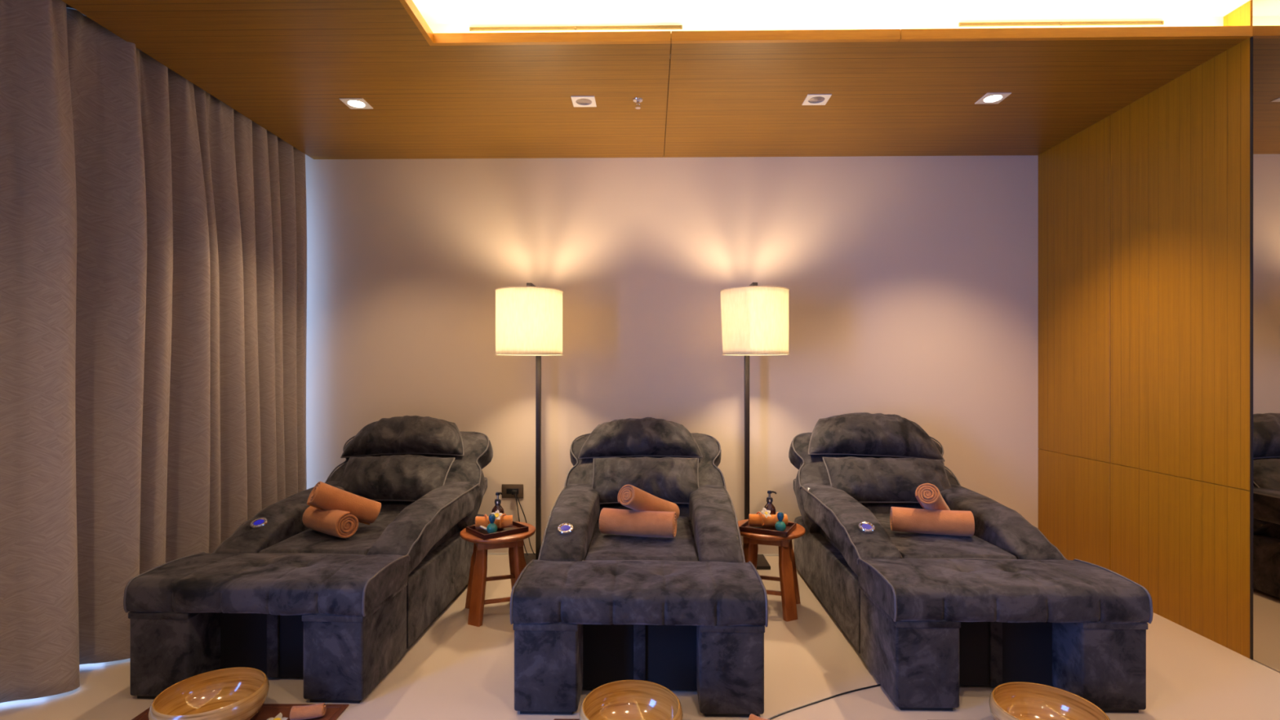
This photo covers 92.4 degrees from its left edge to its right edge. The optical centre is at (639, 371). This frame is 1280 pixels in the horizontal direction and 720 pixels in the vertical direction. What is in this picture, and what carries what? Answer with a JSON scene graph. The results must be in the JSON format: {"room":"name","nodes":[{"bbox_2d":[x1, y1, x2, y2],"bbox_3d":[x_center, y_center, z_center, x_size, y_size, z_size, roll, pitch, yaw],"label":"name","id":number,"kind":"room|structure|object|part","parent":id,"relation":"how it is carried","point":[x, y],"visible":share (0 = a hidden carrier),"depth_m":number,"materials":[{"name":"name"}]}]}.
{"room":"spa massage room","nodes":[
{"label":"spa massage room","id":0,"kind":"room"},
{"bbox_2d":[0,555,1279,719],"bbox_3d":[-0.129,1.250,0.577,5.524,0.100,7.150,0,0,1],"label":"floor","id":1,"kind":"structure","parent":0,"point":[455,669],"depth_m":2.34,"materials":[{"name":"beige tile"}]},
{"bbox_2d":[131,703,348,719],"bbox_3d":[-1.396,1.196,1.975,0.700,0.008,0.460,0,0,0],"label":"floor mat","id":2,"kind":"object","parent":1,"relation":"on","point":[333,711],"visible":0.43,"depth_m":2.15,"materials":[{"name":"fabric"}]},
{"bbox_2d":[148,666,269,719],"bbox_3d":[-1.429,1.127,2.046,0.330,0.132,0.330,0,0,-16],"label":"bowl","id":3,"kind":"object","parent":2,"relation":"on","point":[237,693],"visible":1,"depth_m":2.11,"materials":[{"name":"brown wood"}]},
{"bbox_2d":[266,712,288,719],"bbox_3d":[-1.229,1.183,2.074,0.068,0.028,0.063,0,0,-10],"label":"flower","id":4,"kind":"object","parent":2,"relation":"on","point":[279,717],"visible":1,"depth_m":2.08,"materials":[{"name":"white plant"}]},
{"bbox_2d":[289,702,325,719],"bbox_3d":[-1.141,1.169,2.106,0.109,0.045,0.040,0,0,-13],"label":"hand towel","id":5,"kind":"object","parent":2,"relation":"on","point":[313,711],"visible":1,"depth_m":2.09,"materials":[{"name":"fabric"}]},
{"bbox_2d":[123,431,493,702],"bbox_3d":[-1.399,0.787,3.067,0.935,0.825,1.733,0,0,2],"label":"recliner","id":6,"kind":"object","parent":1,"relation":"on","point":[281,597],"visible":0.92,"depth_m":2.38,"materials":[{"name":"fabric"}]},
{"bbox_3d":[-1.746,1.028,2.423,0.223,0.316,0.382,0,0,2],"label":"leg","id":7,"kind":"part","parent":6,"relation":"part of","materials":[{"name":"fabric"}]},
{"bbox_3d":[-1.423,1.026,2.388,0.440,0.323,0.008,0,0,2],"label":"lining panel","id":8,"kind":"part","parent":6,"relation":"part of","materials":[{"name":"black fabric"}]},
{"bbox_3d":[-1.739,0.756,3.180,0.212,0.244,1.112,0,0,2],"label":"armrest","id":9,"kind":"part","parent":6,"relation":"part of","materials":[{"name":"fabric"}]},
{"bbox_3d":[-1.395,0.820,3.127,0.494,0.100,1.020,0,0,2],"label":"seat","id":10,"kind":"part","parent":6,"relation":"part of","materials":[{"name":"fabric"}]},
{"bbox_2d":[302,506,358,537],"bbox_3d":[-1.465,0.707,2.897,0.310,0.121,0.112,0,0,35],"label":"rolled towel","id":11,"kind":"object","parent":6,"relation":"on","point":[335,522],"visible":0.99,"depth_m":2.83,"materials":[{"name":"orange fabric"}]},
{"bbox_2d":[306,481,381,524],"bbox_3d":[-1.418,0.638,2.949,0.323,0.240,0.115,0,0,-37],"label":"rolled towel","id":12,"kind":"object","parent":11,"relation":"on","point":[323,495],"visible":0.98,"depth_m":2.90,"materials":[{"name":"orange fabric"}]},
{"bbox_3d":[-1.099,1.028,2.398,0.223,0.316,0.382,0,0,2],"label":"leg","id":13,"kind":"part","parent":6,"relation":"part of","materials":[{"name":"fabric"}]},
{"bbox_2d":[337,454,454,502],"bbox_3d":[-1.402,0.599,3.484,0.628,0.246,0.250,0,0,2],"label":"lumbar pillow","id":14,"kind":"object","parent":6,"relation":"on","point":[395,477],"visible":0.82,"depth_m":3.40,"materials":[{"name":"fabric"}]},
{"bbox_2d":[340,415,463,457],"bbox_3d":[-1.419,0.395,3.725,0.746,0.252,0.222,0,0,3],"label":"pillow","id":15,"kind":"object","parent":6,"relation":"on","point":[406,434],"visible":1,"depth_m":3.65,"materials":[{"name":"fabric"}]},
{"bbox_3d":[-1.375,0.642,3.641,0.928,0.534,0.578,0,0,2],"label":"backrest","id":16,"kind":"part","parent":6,"relation":"part of","materials":[{"name":"fabric"}]},
{"bbox_3d":[-1.048,0.757,3.154,0.212,0.246,1.112,0,0,2],"label":"armrest","id":17,"kind":"part","parent":6,"relation":"part of","materials":[{"name":"fabric"}]},
{"bbox_2d":[459,521,535,626],"bbox_3d":[-0.707,0.996,3.062,0.368,0.409,0.368,0,0,-19],"label":"side table","id":18,"kind":"object","parent":1,"relation":"on","point":[475,602],"visible":0.66,"depth_m":2.94,"materials":[{"name":"brown wood"}]},
{"bbox_3d":[-0.838,1.006,3.125,0.083,0.387,0.072,0,0,26],"label":"leg","id":19,"kind":"part","parent":18,"relation":"part of","materials":[{"name":"brown wood"}]},
{"bbox_3d":[-0.770,1.006,2.932,0.072,0.387,0.083,0,0,26],"label":"leg","id":20,"kind":"part","parent":18,"relation":"part of","materials":[{"name":"brown wood"}]},
{"bbox_2d":[466,520,528,539],"bbox_3d":[-0.705,0.778,3.027,0.238,0.024,0.198,0,0,-40],"label":"serving tray","id":21,"kind":"object","parent":18,"relation":"on","point":[517,527],"visible":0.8,"depth_m":2.98,"materials":[{"name":"brown wood"}]},
{"bbox_2d":[486,514,497,533],"bbox_3d":[-0.716,0.738,2.967,0.053,0.093,0.053,0,0,1],"label":"bottle","id":22,"kind":"object","parent":21,"relation":"on","point":[491,527],"visible":0.93,"depth_m":2.95,"materials":[{"name":"teal ceramic"}]},
{"bbox_2d":[475,513,512,528],"bbox_3d":[-0.720,0.740,3.029,0.179,0.071,0.082,0,0,-11],"label":"towel","id":23,"kind":"object","parent":21,"relation":"on","point":[506,521],"visible":0.87,"depth_m":3.01,"materials":[{"name":"orange fabric"}]},
{"bbox_2d":[491,510,502,519],"bbox_3d":[-0.698,0.700,2.989,0.058,0.042,0.044,0,0,1],"label":"flower","id":24,"kind":"object","parent":23,"relation":"on","point":[497,513],"visible":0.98,"depth_m":2.99,"materials":[{"name":"white plant"}]},
{"bbox_2d":[491,492,504,515],"bbox_3d":[-0.718,0.697,3.097,0.062,0.174,0.062,0,0,-17],"label":"pump bottle","id":25,"kind":"object","parent":21,"relation":"on","point":[497,501],"visible":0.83,"depth_m":3.08,"materials":[{"name":"brown glass"}]},
{"bbox_3d":[-0.644,1.006,3.192,0.072,0.387,0.083,0,0,26],"label":"leg","id":26,"kind":"part","parent":18,"relation":"part of","materials":[{"name":"brown wood"}]},
{"bbox_3d":[-0.577,1.006,2.999,0.083,0.387,0.072,0,0,26],"label":"leg","id":27,"kind":"part","parent":18,"relation":"part of","materials":[{"name":"brown wood"}]},
{"bbox_2d":[494,283,563,564],"bbox_3d":[-0.640,0.344,3.671,0.389,1.712,0.610,0,0,1],"label":"floor lamp","id":28,"kind":"object","parent":1,"relation":"on","point":[529,318],"visible":0.96,"depth_m":3.41,"materials":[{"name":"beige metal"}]},
{"bbox_2d":[511,490,535,555],"bbox_3d":[-0.739,0.987,3.956,0.205,0.424,0.064,0,0,23],"label":"power cable","id":29,"kind":"object","parent":28,"relation":"hanging from","point":[513,492],"visible":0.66,"depth_m":3.96,"materials":[{"name":"black plastic"}]},
{"bbox_3d":[-0.734,0.997,3.934,0.178,0.405,0.015,0,0,27],"label":"cord","id":30,"kind":"part","parent":29,"relation":"part of","materials":[{"name":"black plastic"}]},
{"bbox_3d":[-0.642,-0.281,3.561,0.382,0.368,0.382,0,0,1],"label":"lamp shade","id":31,"kind":"part","parent":28,"relation":"part of","materials":[{"name":"beige fabric"}]},
{"bbox_3d":[-0.642,-0.464,3.561,0.389,0.005,0.389,0,0,1],"label":"shade trim","id":32,"kind":"part","parent":28,"relation":"part of","materials":[{"name":"beige fabric"}]},
{"bbox_3d":[-0.642,-0.098,3.561,0.389,0.005,0.389,0,0,1],"label":"shade trim","id":33,"kind":"part","parent":28,"relation":"part of","materials":[{"name":"beige fabric"}]},
{"bbox_3d":[-0.640,-0.500,3.692,0.029,0.024,0.288,0,0,1],"label":"arm","id":34,"kind":"part","parent":28,"relation":"part of","materials":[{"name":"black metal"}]},
{"bbox_2d":[554,718,579,719],"bbox_3d":[0.011,1.196,1.895,0.620,0.008,0.420,0,0,1],"label":"floor mat","id":35,"kind":"object","parent":1,"relation":"on","point":[554,718],"visible":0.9,"depth_m":2.10,"materials":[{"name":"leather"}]},
{"bbox_2d":[579,680,683,719],"bbox_3d":[-0.028,1.127,1.956,0.330,0.132,0.330,0,0,-6],"label":"bowl","id":36,"kind":"object","parent":35,"relation":"on","point":[623,700],"visible":1,"depth_m":2.07,"materials":[{"name":"brown wood"}]},
{"bbox_2d":[510,432,768,716],"bbox_3d":[0.015,0.788,2.973,0.929,0.825,1.728,0,0,1],"label":"recliner","id":37,"kind":"object","parent":1,"relation":"on","point":[687,611],"visible":0.92,"depth_m":2.23,"materials":[{"name":"fabric"}]},
{"bbox_3d":[-0.324,1.028,2.323,0.223,0.316,0.382,0,0,1],"label":"leg","id":38,"kind":"part","parent":37,"relation":"part of","materials":[{"name":"fabric"}]},
{"bbox_3d":[-0.328,0.757,3.080,0.212,0.246,1.112,0,0,1],"label":"armrest","id":39,"kind":"part","parent":37,"relation":"part of","materials":[{"name":"fabric"}]},
{"bbox_2d":[599,507,676,537],"bbox_3d":[-0.009,0.705,2.847,0.350,0.121,0.112,0,0,12],"label":"rolled towel","id":40,"kind":"object","parent":37,"relation":"on","point":[662,524],"visible":1,"depth_m":2.81,"materials":[{"name":"orange fabric"}]},
{"bbox_2d":[617,484,679,519],"bbox_3d":[0.044,0.635,2.927,0.107,0.230,0.369,0,0,41],"label":"rolled towel","id":41,"kind":"object","parent":40,"relation":"on","point":[630,496],"visible":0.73,"depth_m":2.83,"materials":[{"name":"orange fabric"}]},
{"bbox_3d":[-0.001,1.026,2.292,0.440,0.323,0.008,0,0,1],"label":"lining panel","id":42,"kind":"part","parent":37,"relation":"part of","materials":[{"name":"black fabric"}]},
{"bbox_2d":[577,417,702,458],"bbox_3d":[0.004,0.393,3.640,0.726,0.240,0.224,0,0,3],"label":"pillow","id":43,"kind":"object","parent":37,"relation":"on","point":[646,436],"visible":1,"depth_m":3.56,"materials":[{"name":"fabric"}]},
{"bbox_3d":[0.017,0.820,3.032,0.494,0.100,1.020,0,0,1],"label":"seat","id":44,"kind":"part","parent":37,"relation":"part of","materials":[{"name":"fabric"}]},
{"bbox_2d":[591,456,698,504],"bbox_3d":[0.030,0.599,3.396,0.607,0.243,0.250,0,0,2],"label":"lumbar pillow","id":45,"kind":"object","parent":37,"relation":"on","point":[672,479],"visible":0.74,"depth_m":3.33,"materials":[{"name":"fabric"}]},
{"bbox_3d":[0.029,0.642,3.547,0.928,0.533,0.578,0,0,1],"label":"backrest","id":46,"kind":"part","parent":37,"relation":"part of","materials":[{"name":"fabric"}]},
{"bbox_3d":[0.364,0.756,3.064,0.212,0.246,1.112,0,0,1],"label":"armrest","id":47,"kind":"part","parent":37,"relation":"part of","materials":[{"name":"fabric"}]},
{"bbox_3d":[0.323,1.028,2.308,0.223,0.316,0.382,0,0,1],"label":"leg","id":48,"kind":"part","parent":37,"relation":"part of","materials":[{"name":"fabric"}]},
{"bbox_2d":[720,282,789,569],"bbox_3d":[0.661,0.344,3.650,0.396,1.712,0.610,0,0,1],"label":"floor lamp","id":49,"kind":"object","parent":1,"relation":"on","point":[755,317],"visible":0.97,"depth_m":3.39,"materials":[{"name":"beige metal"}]},
{"bbox_3d":[0.665,-0.500,3.670,0.029,0.024,0.288,0,0,1],"label":"arm","id":50,"kind":"part","parent":49,"relation":"part of","materials":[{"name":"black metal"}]},
{"bbox_3d":[0.659,-0.281,3.540,0.389,0.368,0.382,0,0,1],"label":"lamp shade","id":51,"kind":"part","parent":49,"relation":"part of","materials":[{"name":"beige fabric"}]},
{"bbox_3d":[0.659,-0.464,3.540,0.396,0.005,0.389,0,0,1],"label":"shade trim","id":52,"kind":"part","parent":49,"relation":"part of","materials":[{"name":"beige fabric"}]},
{"bbox_3d":[0.667,-0.098,3.540,0.381,0.005,0.389,0,0,1],"label":"shade trim","id":53,"kind":"part","parent":49,"relation":"part of","materials":[{"name":"beige fabric"}]},
{"bbox_2d":[748,713,769,719],"bbox_3d":[0.400,1.170,2.033,0.078,0.043,0.039,0,0,33],"label":"hand towel","id":54,"kind":"object","parent":1,"relation":"on","point":[752,717],"visible":1,"depth_m":2.04,"materials":[{"name":"fabric"}]},
{"bbox_2d":[737,519,805,622],"bbox_3d":[0.651,0.996,3.120,0.368,0.409,0.368,0,0,18],"label":"side table","id":55,"kind":"object","parent":1,"relation":"on","point":[789,590],"visible":0.62,"depth_m":2.99,"materials":[{"name":"brown wood"}]},
{"bbox_3d":[0.522,1.006,3.054,0.083,0.387,0.072,0,0,-27],"label":"leg","id":56,"kind":"part","parent":55,"relation":"part of","materials":[{"name":"brown wood"}]},
{"bbox_3d":[0.586,1.006,3.249,0.072,0.387,0.083,0,0,-27],"label":"leg","id":57,"kind":"part","parent":55,"relation":"part of","materials":[{"name":"brown wood"}]},
{"bbox_2d":[738,520,796,537],"bbox_3d":[0.640,0.778,3.065,0.238,0.024,0.198,0,0,27],"label":"serving tray","id":58,"kind":"object","parent":55,"relation":"on","point":[744,527],"visible":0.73,"depth_m":3.00,"materials":[{"name":"brown wood"}]},
{"bbox_2d":[748,511,788,527],"bbox_3d":[0.641,0.745,3.075,0.193,0.080,0.082,0,0,1],"label":"towel","id":59,"kind":"object","parent":58,"relation":"on","point":[756,520],"visible":0.85,"depth_m":3.05,"materials":[{"name":"orange fabric"}]},
{"bbox_2d":[760,507,771,518],"bbox_3d":[0.625,0.700,3.040,0.058,0.043,0.042,0,0,-28],"label":"flower","id":60,"kind":"object","parent":59,"relation":"on","point":[766,513],"visible":1,"depth_m":3.04,"materials":[{"name":"white plant"}]},
{"bbox_2d":[764,490,777,514],"bbox_3d":[0.663,0.697,3.140,0.062,0.174,0.062,0,0,-44],"label":"pump bottle","id":61,"kind":"object","parent":58,"relation":"on","point":[769,506],"visible":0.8,"depth_m":3.13,"materials":[{"name":"brown glass"}]},
{"bbox_2d":[774,511,786,531],"bbox_3d":[0.689,0.738,3.009,0.053,0.093,0.053,0,0,1],"label":"bottle","id":62,"kind":"object","parent":58,"relation":"on","point":[780,526],"visible":0.92,"depth_m":3.00,"materials":[{"name":"teal ceramic"}]},
{"bbox_3d":[0.716,1.006,2.990,0.072,0.387,0.083,0,0,-27],"label":"leg","id":63,"kind":"part","parent":55,"relation":"part of","materials":[{"name":"brown wood"}]},
{"bbox_3d":[0.780,1.006,3.185,0.083,0.387,0.072,0,0,-27],"label":"leg","id":64,"kind":"part","parent":55,"relation":"part of","materials":[{"name":"brown wood"}]},
{"bbox_2d":[768,684,880,719],"bbox_3d":[0.734,1.196,2.250,0.772,0.006,0.038,0,0,-26],"label":"cable","id":65,"kind":"object","parent":1,"relation":"on","point":[877,685],"visible":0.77,"depth_m":2.23,"materials":[{"name":"black plastic"}]},
{"bbox_2d":[788,432,1153,712],"bbox_3d":[1.354,0.787,2.997,0.929,0.825,1.729,0,0,1],"label":"recliner","id":66,"kind":"object","parent":1,"relation":"on","point":[930,615],"visible":0.91,"depth_m":2.31,"materials":[{"name":"fabric"}]},
{"bbox_3d":[1.010,0.757,3.104,0.212,0.245,1.112,0,0,1],"label":"armrest","id":67,"kind":"part","parent":66,"relation":"part of","materials":[{"name":"fabric"}]},
{"bbox_3d":[1.365,0.641,3.572,0.928,0.534,0.578,0,0,1],"label":"backrest","id":68,"kind":"part","parent":66,"relation":"part of","materials":[{"name":"fabric"}]},
{"bbox_2d":[808,412,944,462],"bbox_3d":[1.381,0.386,3.652,0.786,0.277,0.241,0,0,3],"label":"pillow","id":69,"kind":"object","parent":66,"relation":"on","point":[860,433],"visible":0.99,"depth_m":3.57,"materials":[{"name":"fabric"}]},
{"bbox_2d":[822,456,951,502],"bbox_3d":[1.391,0.607,3.415,0.690,0.243,0.251,0,0,3],"label":"lumbar pillow","id":70,"kind":"object","parent":66,"relation":"on","point":[865,479],"visible":0.76,"depth_m":3.35,"materials":[{"name":"fabric"}]},
{"bbox_3d":[1.018,1.028,2.347,0.223,0.316,0.382,0,0,1],"label":"leg","id":71,"kind":"part","parent":66,"relation":"part of","materials":[{"name":"fabric"}]},
{"bbox_2d":[889,506,974,536],"bbox_3d":[1.370,0.707,2.888,0.351,0.116,0.112,0,0,16],"label":"rolled towel","id":72,"kind":"object","parent":66,"relation":"on","point":[946,522],"visible":1,"depth_m":2.85,"materials":[{"name":"orange fabric"}]},
{"bbox_2d":[915,483,950,510],"bbox_3d":[1.417,0.637,2.960,0.106,0.230,0.334,0,0,36],"label":"rolled towel","id":73,"kind":"object","parent":72,"relation":"on","point":[928,495],"visible":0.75,"depth_m":2.85,"materials":[{"name":"orange fabric"}]},
{"bbox_3d":[1.355,0.820,3.057,0.494,0.100,1.020,0,0,1],"label":"seat","id":74,"kind":"part","parent":66,"relation":"part of","materials":[{"name":"fabric"}]},
{"bbox_3d":[1.702,0.756,3.091,0.212,0.245,1.112,0,0,1],"label":"armrest","id":75,"kind":"part","parent":66,"relation":"part of","materials":[{"name":"fabric"}]},
{"bbox_3d":[1.341,1.026,2.317,0.440,0.323,0.008,0,0,1],"label":"lining panel","id":76,"kind":"part","parent":66,"relation":"part of","materials":[{"name":"black fabric"}]},
{"bbox_3d":[1.664,1.028,2.334,0.223,0.316,0.382,0,0,1],"label":"leg","id":77,"kind":"part","parent":66,"relation":"part of","materials":[{"name":"fabric"}]},
{"bbox_3d":[1.331,1.196,1.869,0.700,0.008,0.460,0,0,1],"label":"floor mat","id":78,"kind":"object","parent":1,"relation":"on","visible":0},
{"bbox_2d":[988,681,1110,719],"bbox_3d":[1.294,1.127,1.941,0.330,0.132,0.330,0,0,15],"label":"bowl","id":79,"kind":"object","parent":78,"relation":"on","point":[1015,700],"visible":1,"depth_m":2.06,"materials":[{"name":"brown wood"}]},
{"bbox_2d":[64,0,1247,159],"bbox_3d":[0.160,-1.409,0.497,4.704,0.030,7.000,0,0,1],"label":"ceiling","id":80,"kind":"structure","parent":0,"point":[286,65],"depth_m":3.00,"materials":[{"name":"brown wood"}]},
{"bbox_2d":[0,0,306,702],"bbox_3d":[-2.231,-0.157,2.261,0.246,2.687,3.451,0,0,2],"label":"curtain","id":81,"kind":"object","parent":80,"relation":"hanging from","point":[153,233],"visible":0.89,"depth_m":2.54,"materials":[{"name":"fabric"}]},
{"bbox_3d":[-2.268,-1.478,2.262,0.070,0.043,3.450,0,0,1],"label":"rail","id":82,"kind":"part","parent":81,"relation":"part of","materials":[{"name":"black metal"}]},
{"bbox_2d":[339,97,373,109],"bbox_3d":[-1.474,-1.392,3.189,0.120,0.004,0.120,0,0,1],"label":"recessed light","id":83,"kind":"object","parent":80,"relation":"in","point":[352,103],"visible":1,"depth_m":3.18,"materials":[{"name":"white metal"}]},
{"bbox_2d":[570,95,596,106],"bbox_3d":[-0.289,-1.392,3.165,0.120,0.005,0.120,0,0,1],"label":"recessed light","id":84,"kind":"object","parent":80,"relation":"in","point":[582,101],"visible":1,"depth_m":3.16,"materials":[{"name":"white metal"}]},
{"bbox_2d":[632,97,643,109],"bbox_3d":[-0.011,-1.373,3.151,0.052,0.042,0.052,0,0,1],"label":"sprinkler","id":85,"kind":"object","parent":80,"relation":"attached to","point":[637,100],"visible":1,"depth_m":3.15,"materials":[{"name":"silver metal"}]},
{"bbox_2d":[801,93,831,105],"bbox_3d":[0.905,-1.392,3.144,0.120,0.005,0.120,0,0,1],"label":"recessed light","id":86,"kind":"object","parent":80,"relation":"in","point":[811,99],"visible":1,"depth_m":3.14,"materials":[{"name":"white metal"}]},
{"bbox_2d":[399,0,1252,45],"bbox_3d":[0.778,-1.415,-0.207,3.446,0.042,5.612,0,0,1],"label":"trim","id":87,"kind":"structure","parent":80,"relation":"attached to","point":[1172,32],"depth_m":2.58,"materials":[{"name":"brown wood"}]},
{"bbox_2d":[974,92,1011,103],"bbox_3d":[1.799,-1.392,3.128,0.120,0.004,0.120,0,0,1],"label":"recessed light","id":88,"kind":"object","parent":80,"relation":"in","point":[988,98],"visible":1,"depth_m":3.12,"materials":[{"name":"white metal"}]},
{"bbox_2d":[305,154,1038,554],"bbox_3d":[-0.072,-0.175,4.062,5.524,2.750,0.120,0,0,1],"label":"wall","id":89,"kind":"structure","parent":0,"point":[912,282],"depth_m":4.00,"materials":[{"name":"beige paint"}]},
{"bbox_2d":[61,0,314,159],"bbox_3d":[-2.198,-1.472,0.536,0.012,0.156,7.000,0,0,1],"label":"trim","id":90,"kind":"structure","parent":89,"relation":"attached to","point":[64,1],"depth_m":2.85,"materials":[{"name":"brown wood"}]},
{"bbox_2d":[502,484,523,497],"bbox_3d":[-0.833,0.783,4.009,0.142,0.090,0.011,0,0,1],"label":"wall socket","id":91,"kind":"object","parent":89,"relation":"attached to","point":[507,489],"visible":1,"depth_m":4.00,"materials":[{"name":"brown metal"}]},
{"bbox_2d":[487,552,778,555],"bbox_3d":[0.167,1.194,3.995,4.804,0.012,0.006,0,0,1],"label":"baseboard","id":92,"kind":"structure","parent":89,"relation":"attached to","point":[488,553],"depth_m":4.01,"materials":[{"name":"beige"}]},
{"bbox_2d":[412,0,1250,23],"bbox_3d":[-0.129,-1.600,0.562,5.524,0.100,7.120,0,0,1],"label":"ceiling","id":93,"kind":"structure","parent":0,"point":[433,11],"depth_m":2.63,"materials":[{"name":"beige paint"}]},
{"bbox_2d":[469,25,682,31],"bbox_3d":[-0.286,-1.523,2.722,0.946,0.015,0.006,0,0,1],"label":"air vent","id":94,"kind":"object","parent":93,"relation":"attached to","point":[618,27],"visible":1,"depth_m":2.72,"materials":[{"name":"brown"}]},
{"bbox_2d":[427,16,1223,58],"bbox_3d":[0.695,-1.478,-0.131,3.614,0.144,5.760,0,0,1],"label":"strip light","id":95,"kind":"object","parent":93,"relation":"attached to","point":[1194,20],"depth_m":2.71,"materials":[{"name":"beige plastic"}]},
{"bbox_2d":[958,20,1164,26],"bbox_3d":[1.844,-1.523,2.687,0.886,0.015,0.006,0,0,1],"label":"air vent","id":96,"kind":"object","parent":93,"relation":"attached to","point":[1151,22],"visible":1,"depth_m":2.69,"materials":[{"name":"brown"}]},
{"bbox_2d":[1038,0,1252,658],"bbox_3d":[2.617,-0.175,3.258,0.120,2.750,1.400,0,0,1],"label":"wall","id":97,"kind":"structure","parent":0,"point":[1144,211],"depth_m":3.05,"materials":[{"name":"brown wood"}]},
{"bbox_3d":[2.566,-0.175,-0.243,0.108,2.750,5.597,0,0,1],"label":"wall","id":98,"kind":"structure","parent":0,"visible":0},
{"bbox_2d":[1249,0,1279,671],"bbox_3d":[2.515,-0.174,0.458,0.013,2.745,4.198,0,0,1],"label":"wall mirror","id":99,"kind":"object","parent":98,"relation":"attached to","point":[1264,42],"visible":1,"depth_m":2.50,"materials":[{"name":"clear glass"}]}
]}

